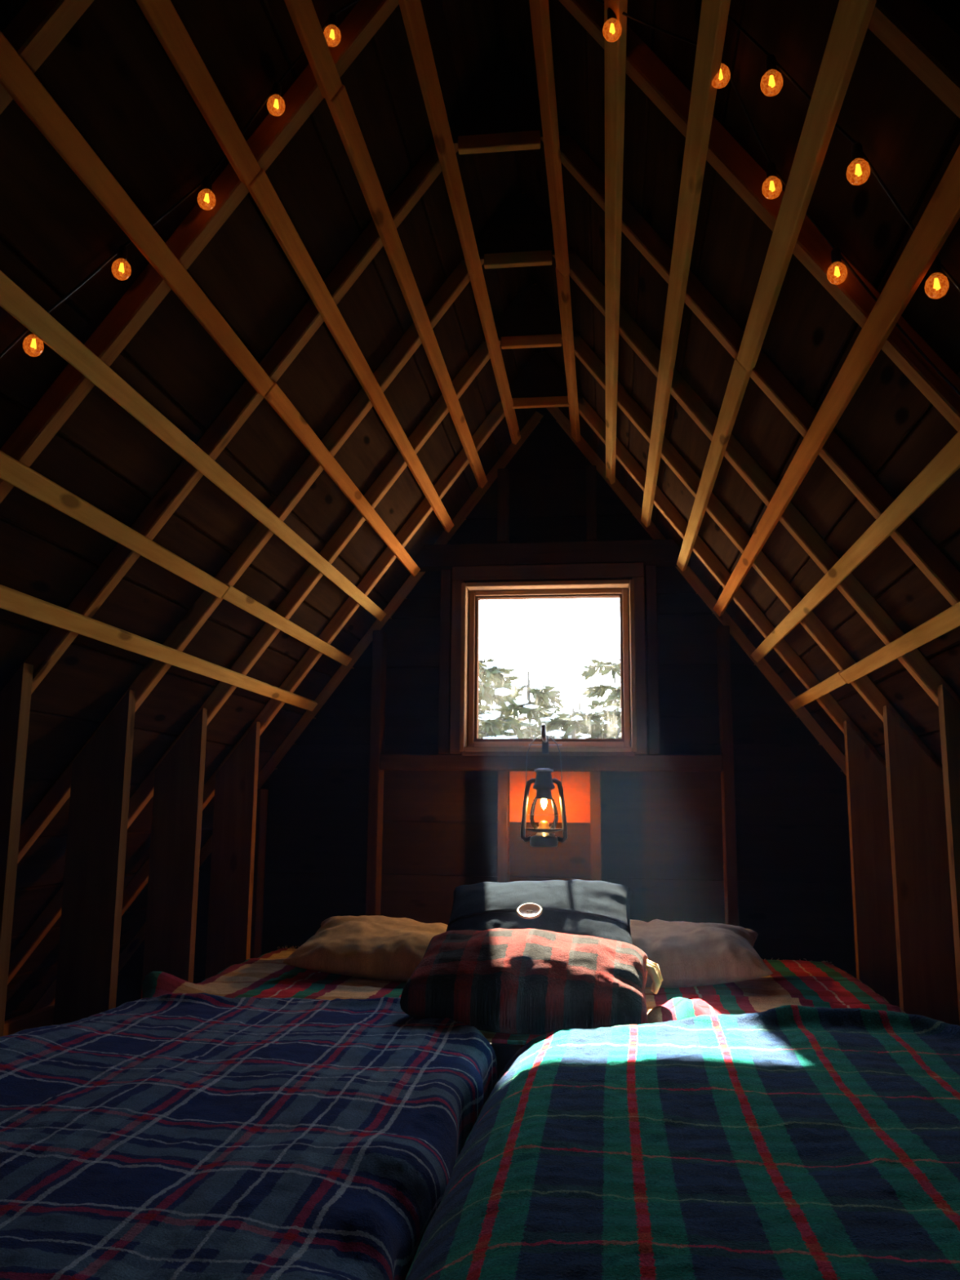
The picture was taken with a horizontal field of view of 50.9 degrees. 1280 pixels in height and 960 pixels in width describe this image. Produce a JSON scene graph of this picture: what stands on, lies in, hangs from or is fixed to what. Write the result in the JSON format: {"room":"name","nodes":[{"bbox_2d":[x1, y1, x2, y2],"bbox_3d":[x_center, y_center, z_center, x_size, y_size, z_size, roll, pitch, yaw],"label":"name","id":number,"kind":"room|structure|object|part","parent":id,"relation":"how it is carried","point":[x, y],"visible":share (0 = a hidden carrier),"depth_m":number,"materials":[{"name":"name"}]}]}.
{"room":"attic bedroom","nodes":[
{"label":"attic bedroom","id":0,"kind":"room"},
{"bbox_2d":[0,662,260,1036],"bbox_3d":[-1.135,0.491,1.312,0.168,1.143,5.050,-1,-10,7],"label":"wall","id":1,"kind":"structure","parent":0,"point":[88,956],"depth_m":2.57,"materials":[{"name":"brown wood"}]},
{"bbox_2d":[0,0,959,1021],"bbox_3d":[-0.039,-0.212,1.466,4.069,2.900,5.490,-1,-10,7],"label":"ceiling","id":2,"kind":"structure","parent":0,"point":[224,454],"depth_m":2.09,"materials":[{"name":"brown wood"}]},
{"bbox_2d":[0,328,38,358],"label":"string lights","id":3,"kind":"object","parent":2,"relation":"hanging from","point":[33,344],"depth_m":1.57},
{"bbox_2d":[29,330,38,337],"bbox_3d":[-0.697,-0.487,1.579,0.014,0.026,0.014,-1,-10,7],"label":"socket","id":4,"kind":"object","parent":3,"relation":"attached to","point":[32,335],"depth_m":1.58,"materials":[{"name":"black plastic"}]},
{"bbox_2d":[46,240,132,313],"label":"string lights","id":5,"kind":"object","parent":2,"relation":"hanging from","point":[122,253],"depth_m":1.63},
{"bbox_2d":[117,244,127,262],"bbox_3d":[-0.580,-0.627,1.636,0.014,0.026,0.014,-1,-10,7],"label":"socket","id":6,"kind":"object","parent":5,"relation":"attached to","point":[122,250],"depth_m":1.63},
{"bbox_2d":[150,154,226,226],"label":"string lights","id":7,"kind":"object","parent":2,"relation":"hanging from","point":[206,182],"depth_m":1.69},
{"bbox_2d":[202,175,212,193],"bbox_3d":[-0.459,-0.768,1.701,0.014,0.026,0.014,-1,-10,7],"label":"socket","id":8,"kind":"object","parent":7,"relation":"attached to","point":[207,181],"depth_m":1.70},
{"bbox_2d":[241,50,304,134],"label":"string lights","id":9,"kind":"object","parent":2,"relation":"hanging from","point":[277,88],"depth_m":1.70},
{"bbox_2d":[272,81,281,99],"bbox_3d":[-0.342,-0.926,1.700,0.014,0.026,0.014,-1,-10,7],"label":"socket","id":10,"kind":"object","parent":9,"relation":"attached to","point":[277,88],"depth_m":1.70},
{"bbox_2d":[321,0,359,39],"label":"string lights","id":11,"kind":"object","parent":2,"relation":"hanging from","point":[331,21],"depth_m":1.71},
{"bbox_2d":[328,12,337,30],"bbox_3d":[-0.250,-1.050,1.711,0.014,0.026,0.014,-1,-10,7],"label":"socket","id":12,"kind":"object","parent":11,"relation":"attached to","point":[332,18],"depth_m":1.71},
{"bbox_2d":[607,7,616,34],"label":"string lights","id":13,"kind":"object","parent":2,"relation":"hanging from","point":[611,17],"depth_m":1.59},
{"bbox_2d":[607,7,616,24],"bbox_3d":[0.208,-0.987,1.591,0.014,0.026,0.014,-1,-10,7],"label":"socket","id":14,"kind":"object","parent":13,"relation":"attached to","point":[611,17],"depth_m":1.59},
{"bbox_2d":[718,51,786,191],"label":"string lights","id":15,"kind":"object","parent":2,"relation":"hanging from","point":[771,171],"depth_m":1.55},
{"bbox_2d":[720,51,724,68],"bbox_3d":[0.353,-0.858,1.488,0.014,0.026,0.014,-1,-10,7],"label":"socket","id":16,"kind":"object","parent":15,"relation":"attached to","point":[722,57],"depth_m":1.48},
{"bbox_2d":[766,161,776,181],"bbox_3d":[0.451,-0.727,1.563,0.014,0.026,0.014,-1,-10,7],"label":"socket","id":17,"kind":"object","parent":15,"relation":"attached to","point":[771,167],"depth_m":1.56,"materials":[{"name":"black plastic"}]},
{"bbox_2d":[805,210,877,302],"label":"string lights","id":18,"kind":"object","parent":2,"relation":"hanging from","point":[837,258],"depth_m":1.56},
{"bbox_2d":[831,247,841,266],"bbox_3d":[0.551,-0.594,1.562,0.014,0.026,0.014,-1,-10,7],"label":"socket","id":19,"kind":"object","parent":18,"relation":"attached to","point":[836,255],"depth_m":1.56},
{"bbox_2d":[728,13,959,290],"bbox_3d":[0.502,-0.674,1.370,0.513,0.632,0.057,1,-10,-6],"label":"string lights","id":20,"kind":"object","parent":2,"relation":"hanging from","point":[857,153],"visible":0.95,"depth_m":1.36},
{"bbox_2d":[765,53,776,75],"bbox_3d":[0.401,-0.793,1.391,0.014,0.026,0.014,-1,-10,7],"label":"socket","id":21,"kind":"object","parent":20,"relation":"attached to","point":[771,60],"depth_m":1.39,"materials":[{"name":"black plastic"}]},
{"bbox_2d":[851,142,862,164],"bbox_3d":[0.506,-0.654,1.353,0.014,0.026,0.014,-1,-10,7],"label":"socket","id":22,"kind":"object","parent":20,"relation":"attached to","point":[857,148],"depth_m":1.35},
{"bbox_2d":[929,256,942,277],"bbox_3d":[0.617,-0.506,1.368,0.014,0.026,0.014,-1,-10,7],"label":"socket","id":23,"kind":"object","parent":20,"relation":"attached to","point":[935,268],"depth_m":1.36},
{"bbox_2d":[115,407,856,1007],"bbox_3d":[0.264,0.220,3.878,3.812,2.546,0.148,-1,-10,7],"label":"wall","id":24,"kind":"structure","parent":0,"point":[734,812],"depth_m":3.84,"materials":[{"name":"brown wood"}]},
{"bbox_2d":[449,562,647,755],"bbox_3d":[0.261,0.080,3.872,0.736,0.731,0.134,-1,-10,7],"label":"window","id":25,"kind":"structure","parent":24,"relation":"in","point":[465,597],"depth_m":3.85,"materials":[{"name":"brown wood"}]},
{"bbox_3d":[-0.088,0.100,3.858,0.046,0.668,0.018,-1,-10,7],"label":"casing","id":26,"kind":"part","parent":25,"relation":"part of","materials":[{"name":"brown wood"}]},
{"bbox_2d":[528,724,562,753],"bbox_3d":[0.236,0.363,3.696,0.124,0.101,0.132,-1,-10,7],"label":"wall hook","id":27,"kind":"object","parent":25,"relation":"attached to","point":[544,744],"visible":1,"depth_m":3.75,"materials":[{"name":"black metal"}]},
{"bbox_2d":[520,735,567,847],"bbox_3d":[0.230,0.541,3.635,0.136,0.399,0.136,9,-13,-42],"label":"hurricane lantern","id":28,"kind":"object","parent":27,"relation":"hanging from","point":[544,782],"visible":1,"depth_m":3.61,"materials":[{"name":"black metal"}]},
{"bbox_2d":[532,768,555,799],"bbox_3d":[0.230,0.518,3.639,0.082,0.110,0.082,-1,-10,7],"label":"hood","id":29,"kind":"object","parent":28,"relation":"attached to","point":[544,782],"depth_m":3.61,"materials":[{"name":"black metal"}]},
{"bbox_3d":[0.230,0.624,3.621,0.104,0.110,0.104,-1,-10,7],"label":"globe","id":30,"kind":"part","parent":28,"relation":"part of","materials":[{"name":"clear glass"}]},
{"bbox_3d":[0.229,0.682,3.612,0.136,0.014,0.136,-1,-10,7],"label":"globe plate","id":31,"kind":"part","parent":28,"relation":"part of","materials":[{"name":"black metal"}]},
{"bbox_3d":[0.230,0.588,3.627,0.021,0.038,0.021,-1,-10,7],"label":"flame bulb","id":32,"kind":"part","parent":28,"relation":"part of","materials":[{"name":"glass"}]},
{"bbox_3d":[0.229,0.665,3.614,0.044,0.035,0.044,-1,-10,7],"label":"burner","id":33,"kind":"part","parent":28,"relation":"part of","materials":[{"name":"gold metal"}]},
{"bbox_3d":[0.231,0.440,3.652,0.131,0.194,0.003,-1,-10,7],"label":"bail handle","id":34,"kind":"part","parent":28,"relation":"part of","materials":[{"name":"black metal"}]},
{"bbox_3d":[0.236,0.343,3.699,0.018,0.061,0.131,-1,-10,7],"label":"arm","id":35,"kind":"part","parent":27,"relation":"part of","materials":[{"name":"black metal"}]},
{"bbox_3d":[0.243,0.389,3.755,0.024,0.068,0.006,-1,-10,7],"label":"plate","id":36,"kind":"part","parent":27,"relation":"part of","materials":[{"name":"black metal"}]},
{"bbox_3d":[0.256,0.414,3.801,0.624,0.018,0.104,-1,-10,7],"label":"sill","id":37,"kind":"part","parent":25,"relation":"part of","materials":[{"name":"brown wood"}]},
{"bbox_3d":[0.258,-0.262,3.876,0.736,0.056,0.018,-1,-10,7],"label":"casing","id":38,"kind":"part","parent":25,"relation":"part of","materials":[{"name":"brown wood"}]},
{"bbox_3d":[0.252,0.417,3.763,0.644,0.030,0.018,-1,-10,7],"label":"casing","id":39,"kind":"part","parent":25,"relation":"part of","materials":[{"name":"brown wood"}]},
{"bbox_3d":[0.597,0.091,3.774,0.046,0.668,0.018,-1,-10,7],"label":"casing","id":40,"kind":"part","parent":25,"relation":"part of","materials":[{"name":"brown wood"}]},
{"bbox_3d":[0.265,0.595,3.824,0.306,0.190,0.014,-1,-10,7],"label":"panel","id":41,"kind":"part","parent":24,"relation":"part of","materials":[{"name":"orange wood"}]},
{"bbox_2d":[843,684,959,1026],"bbox_3d":[1.002,0.466,1.048,0.168,1.143,5.050,-1,-10,7],"label":"wall","id":42,"kind":"structure","parent":0,"point":[904,815],"depth_m":2.75,"materials":[{"name":"brown wood"}]},
{"bbox_3d":[-0.062,1.079,1.155,4.500,0.050,5.300,-1,-10,7],"label":"floor","id":43,"kind":"structure","parent":0,"visible":0},
{"bbox_3d":[-0.472,1.042,2.107,0.885,0.330,2.850,-1,-10,7],"label":"mattress","id":44,"kind":"object","parent":43,"relation":"on","visible":0},
{"bbox_2d":[0,992,497,1279],"bbox_3d":[-0.509,0.858,1.620,0.955,0.295,1.894,-1,-10,7],"label":"plaid blanket","id":45,"kind":"object","parent":44,"relation":"on","point":[200,1135],"visible":0.94,"depth_m":1.47,"materials":[{"name":"blue fabric"}]},
{"bbox_2d":[141,945,905,1044],"bbox_3d":[0.124,1.027,2.850,2.022,0.199,1.348,-1,-10,7],"label":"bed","id":46,"kind":"object","parent":44,"relation":"on","point":[812,984],"visible":0.3,"depth_m":2.79,"materials":[{"name":"fabric"}]},
{"bbox_2d":[283,915,448,982],"bbox_3d":[-0.191,0.947,3.104,0.722,0.180,0.457,0,-9,4],"label":"bed pillow","id":47,"kind":"object","parent":46,"relation":"on","point":[384,948],"visible":0.51,"depth_m":2.94,"materials":[{"name":"fabric"}]},
{"bbox_2d":[400,928,662,1035],"bbox_3d":[0.136,0.815,2.420,0.605,0.226,0.354,-1,-10,7],"label":"plaid pillow","id":48,"kind":"object","parent":46,"relation":"on","point":[530,980],"visible":0.86,"depth_m":2.29,"materials":[{"name":"red fabric"}]},
{"bbox_2d":[446,879,633,945],"bbox_3d":[0.166,0.800,2.854,0.551,0.226,0.413,-1,-10,7],"label":"throw pillow","id":49,"kind":"object","parent":46,"relation":"on","point":[597,908],"visible":0.66,"depth_m":2.82,"materials":[{"name":"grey fabric"}]},
{"bbox_2d":[630,919,773,987],"bbox_3d":[0.513,0.937,3.017,0.662,0.177,0.458,-1,-10,11],"label":"bed pillow","id":50,"kind":"object","parent":46,"relation":"on","point":[686,953],"visible":0.58,"depth_m":2.83,"materials":[{"name":"grey fabric"}]},
{"bbox_3d":[0.592,1.029,1.975,0.830,0.330,2.850,-1,-10,7],"label":"mattress","id":51,"kind":"object","parent":43,"relation":"on","visible":0},
{"bbox_2d":[404,1004,959,1279],"bbox_3d":[0.435,0.814,1.405,1.044,0.308,1.709,-1,-10,7],"label":"blanket","id":52,"kind":"object","parent":51,"relation":"on","point":[786,1142],"visible":1,"depth_m":1.36,"materials":[{"name":"green fabric"}]},
{"label":"outside","id":53,"kind":"structure","parent":0,"visible":0},
{"bbox_3d":[4.364,6.129,36.534,80.000,8.437,65.400,-1,-10,7],"label":"snowy ground","id":54,"kind":"structure","parent":53,"visible":0},
{"bbox_2d":[478,660,523,737],"bbox_3d":[0.052,3.023,11.792,2.817,5.621,2.685,5,-11,-27],"label":"spruce","id":55,"kind":"object","parent":54,"relation":"on","point":[509,732],"visible":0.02,"depth_m":11.95,"materials":[{"name":"green plant"}]},
{"bbox_2d":[478,656,534,738],"bbox_3d":[-0.113,2.587,7.972,3.006,5.221,2.720,-1,-10,7],"label":"spruce","id":56,"kind":"object","parent":54,"relation":"on","point":[489,722],"visible":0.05,"depth_m":8.24,"materials":[{"name":"green plant"}]},
{"bbox_2d":[493,670,570,738],"bbox_3d":[0.369,2.780,8.678,2.874,5.081,2.596,-6,-12,36],"label":"spruce","id":57,"kind":"object","parent":54,"relation":"on","point":[542,694],"visible":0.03,"depth_m":8.92,"materials":[{"name":"green plant"}]},
{"bbox_2d":[512,702,562,736],"bbox_3d":[0.808,3.315,12.532,3.215,5.301,2.768,-1,-10,7],"label":"spruce","id":58,"kind":"object","parent":54,"relation":"on","point":[551,704],"visible":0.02,"depth_m":13.09,"materials":[{"name":"green plant"}]},
{"bbox_2d":[533,707,613,738],"bbox_3d":[0.709,2.911,8.228,3.054,4.681,2.882,-1,-10,7],"label":"spruce","id":59,"kind":"object","parent":54,"relation":"on","point":[576,718],"visible":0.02,"depth_m":8.33,"materials":[{"name":"green plant"}]},
{"bbox_2d":[560,702,606,738],"bbox_3d":[1.140,3.288,11.894,2.662,5.151,2.866,6,-11,-28],"label":"spruce","id":60,"kind":"object","parent":54,"relation":"on","point":[579,705],"visible":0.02,"depth_m":12.38,"materials":[{"name":"green plant"}]},
{"bbox_2d":[560,640,621,738],"bbox_3d":[1.254,2.604,8.308,2.647,5.321,2.874,7,-11,-34],"label":"spruce","id":61,"kind":"object","parent":54,"relation":"on","point":[613,726],"visible":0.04,"depth_m":8.61,"materials":[{"name":"green plant"}]},
{"bbox_2d":[582,675,619,738],"bbox_3d":[1.663,3.175,12.712,2.682,5.651,2.744,-1,-10,7],"label":"spruce","id":62,"kind":"object","parent":54,"relation":"on","point":[595,703],"visible":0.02,"depth_m":13.11,"materials":[{"name":"green plant"}]}
]}

